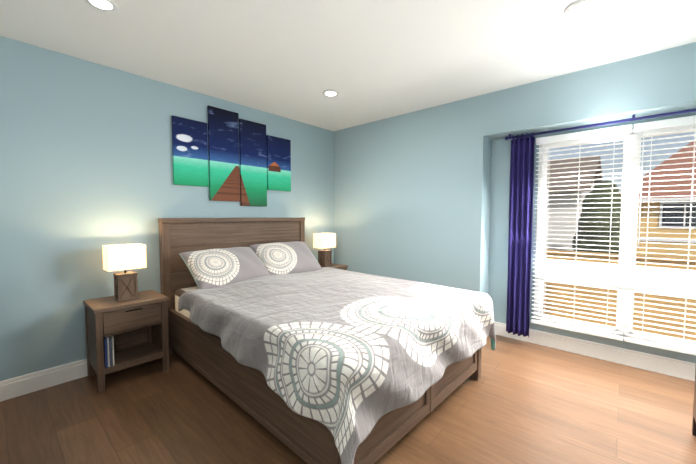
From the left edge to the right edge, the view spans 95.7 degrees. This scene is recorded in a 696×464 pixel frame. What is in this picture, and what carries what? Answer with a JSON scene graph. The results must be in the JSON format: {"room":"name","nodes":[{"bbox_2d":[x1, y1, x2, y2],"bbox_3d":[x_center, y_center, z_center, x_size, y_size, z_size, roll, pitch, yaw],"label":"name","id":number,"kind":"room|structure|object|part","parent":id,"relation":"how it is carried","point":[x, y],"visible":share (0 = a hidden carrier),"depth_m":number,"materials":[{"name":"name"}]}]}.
{"room":"bedroom","nodes":[
{"label":"bedroom","id":0,"kind":"room"},
{"bbox_2d":[0,36,333,380],"bbox_3d":[-1.405,-0.134,3.237,0.120,2.440,4.290,3,4,41],"label":"wall","id":1,"kind":"structure","parent":0,"point":[86,164],"depth_m":2.43,"materials":[{"name":"blue paint"}]},
{"bbox_2d":[0,359,95,401],"bbox_3d":[-1.447,1.025,3.146,0.016,0.135,3.770,3,4,41],"label":"baseboard","id":2,"kind":"structure","parent":1,"relation":"attached to","point":[30,382],"depth_m":2.28,"materials":[{"name":"white wood"}]},
{"bbox_2d":[171,115,208,186],"bbox_3d":[-1.493,-0.752,2.994,0.026,0.620,0.317,3,4,41],"label":"art panel","id":3,"kind":"object","parent":1,"relation":"attached to","point":[190,149],"visible":0.98,"depth_m":2.97,"materials":[{"name":"fabric"}]},
{"bbox_2d":[207,105,239,201],"bbox_3d":[-1.272,-0.785,3.242,0.026,0.930,0.320,3,4,41],"label":"art panel","id":4,"kind":"object","parent":1,"relation":"attached to","point":[223,152],"visible":1,"depth_m":3.22,"materials":[{"name":"fabric"}]},
{"bbox_2d":[239,119,266,206],"bbox_3d":[-1.048,-0.750,3.497,0.026,0.925,0.324,3,4,41],"label":"art panel","id":5,"kind":"object","parent":1,"relation":"attached to","point":[253,163],"visible":0.92,"depth_m":3.48,"materials":[{"name":"fabric"}]},
{"bbox_2d":[266,135,290,190],"bbox_3d":[-0.820,-0.806,3.751,0.026,0.624,0.330,3,4,41],"label":"art panel","id":6,"kind":"object","parent":1,"relation":"attached to","point":[278,163],"visible":1,"depth_m":3.73,"materials":[{"name":"fabric"}]},
{"bbox_2d":[0,334,695,463],"bbox_3d":[0.110,1.203,1.968,4.180,0.100,4.320,3,4,41],"label":"floor","id":7,"kind":"structure","parent":0,"point":[520,402],"depth_m":1.93,"materials":[{"name":"brown wood"}]},
{"bbox_2d":[83,290,168,393],"bbox_3d":[-1.740,0.824,2.493,0.386,0.602,0.476,3,4,41],"label":"nightstand","id":8,"kind":"object","parent":7,"relation":"on","point":[122,335],"visible":1,"depth_m":2.41,"materials":[{"name":"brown wood"}]},
{"bbox_2d":[102,244,145,301],"bbox_3d":[-1.736,0.313,2.456,0.160,0.422,0.244,3,4,41],"label":"lamp","id":9,"kind":"object","parent":8,"relation":"on","point":[124,257],"visible":1,"depth_m":2.41,"materials":[{"name":"white fabric"}]},
{"bbox_2d":[158,217,495,463],"bbox_3d":[-0.275,0.504,2.586,2.359,1.232,1.700,3,4,43],"label":"bed","id":10,"kind":"object","parent":7,"relation":"on","point":[275,329],"visible":1,"depth_m":1.88,"materials":[{"name":"grey fabric"}]},
{"bbox_2d":[321,263,347,269],"bbox_3d":[-0.301,0.742,4.115,0.386,0.602,0.476,3,4,41],"label":"nightstand","id":11,"kind":"object","parent":7,"relation":"on","point":[340,266],"visible":0.12,"depth_m":4.10,"materials":[{"name":"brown wood"}]},
{"bbox_2d":[313,233,335,266],"bbox_3d":[-0.300,0.230,4.075,0.160,0.422,0.244,3,4,41],"label":"lamp","id":12,"kind":"object","parent":11,"relation":"on","point":[324,240],"visible":0.94,"depth_m":4.02,"materials":[{"name":"white fabric"}]},
{"bbox_2d":[692,365,695,435],"bbox_3d":[1.626,0.758,1.069,0.451,0.880,1.592,3,4,41],"label":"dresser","id":13,"kind":"object","parent":7,"relation":"on","point":[694,420],"visible":1,"depth_m":1.78,"materials":[{"name":"brown wood"}]},
{"bbox_2d":[0,0,695,130],"bbox_3d":[0.110,-1.334,1.839,4.180,0.100,4.320,3,4,41],"label":"ceiling","id":14,"kind":"structure","parent":0,"point":[369,61],"depth_m":2.17,"materials":[{"name":"white paint"}]},
{"bbox_2d":[85,0,118,11],"bbox_3d":[-1.372,-1.274,1.752,0.160,0.012,0.160,3,4,41],"label":"recessed light","id":15,"kind":"object","parent":14,"relation":"in","point":[108,5],"visible":1,"depth_m":1.76,"materials":[{"name":"white"}]},
{"bbox_2d":[322,90,338,96],"bbox_3d":[-0.169,-1.340,3.049,0.160,0.012,0.160,3,4,41],"label":"recessed light","id":16,"kind":"object","parent":14,"relation":"in","point":[330,93],"visible":0.98,"depth_m":3.04,"materials":[{"name":"white"}]},
{"bbox_2d":[564,0,597,16],"bbox_3d":[1.324,-1.276,1.794,0.160,0.012,0.160,3,4,41],"label":"recessed light","id":17,"kind":"object","parent":14,"relation":"in","point":[577,8],"visible":1,"depth_m":1.79,"materials":[{"name":"white"}]},
{"bbox_2d":[334,42,695,362],"bbox_3d":[1.396,-0.140,3.353,3.920,2.440,0.400,3,4,41],"label":"wall","id":18,"kind":"structure","parent":0,"point":[422,195],"depth_m":3.29,"materials":[{"name":"blue paint"}]},
{"bbox_2d":[494,321,695,380],"bbox_3d":[2.204,1.044,2.767,1.854,0.135,0.016,3,4,41],"label":"baseboard","id":19,"kind":"structure","parent":18,"relation":"attached to","point":[662,365],"depth_m":2.72,"materials":[{"name":"white wood"}]},
{"bbox_2d":[505,108,695,336],"bbox_3d":[2.162,0.053,2.577,1.673,1.945,0.081,3,4,41],"label":"curtain","id":20,"kind":"object","parent":18,"relation":"attached to","point":[520,224],"visible":1,"depth_m":3.02,"materials":[{"name":"blue fabric"}]},
{"bbox_3d":[2.159,-0.892,2.525,1.673,0.053,0.036,3,4,41],"label":"rod","id":21,"kind":"part","parent":20,"relation":"part of","materials":[{"name":"blue metal"}]},
{"bbox_2d":[534,125,695,349],"bbox_3d":[2.356,0.031,2.649,1.348,1.758,0.084,3,4,41],"label":"window","id":22,"kind":"structure","parent":18,"relation":"in","point":[628,230],"depth_m":2.65,"materials":[{"name":"white plastic"}]},
{"bbox_2d":[531,115,695,355],"bbox_3d":[2.299,0.021,2.584,1.364,1.773,0.070,3,4,41],"label":"window blinds","id":23,"kind":"object","parent":22,"relation":"attached to","point":[653,125],"visible":1,"depth_m":2.61,"materials":[{"name":"white plastic"}]},
{"label":"outside","id":24,"kind":"structure","parent":0,"visible":0},
{"bbox_3d":[19.839,2.911,27.314,80.000,0.100,59.550,3,4,41],"label":"ground","id":25,"kind":"structure","parent":24,"visible":0},
{"bbox_2d":[545,155,602,250],"bbox_3d":[4.864,0.289,14.747,10.650,6.420,6.800,3,4,41],"label":"house","id":26,"kind":"structure","parent":25,"relation":"on","point":[555,214],"depth_m":9.45,"materials":[{"name":"grey"}]},
{"bbox_2d":[572,181,620,253],"bbox_3d":[6.119,1.314,7.685,1.148,5.095,1.007,3,4,41],"label":"tree","id":27,"kind":"object","parent":25,"relation":"on","point":[604,221],"depth_m":7.32,"materials":[{"name":"green plant"}]},
{"bbox_2d":[543,249,695,340],"bbox_3d":[3.203,2.145,4.697,13.000,3.740,0.150,3,4,41],"label":"fence","id":28,"kind":"object","parent":25,"relation":"on","point":[647,260],"depth_m":4.24,"materials":[{"name":"brown wood"}]},
{"bbox_2d":[619,141,695,257],"bbox_3d":[13.737,0.324,8.884,9.660,6.950,7.760,3,4,41],"label":"house","id":29,"kind":"structure","parent":25,"relation":"on","point":[682,224],"depth_m":8.68,"materials":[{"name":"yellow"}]}
]}

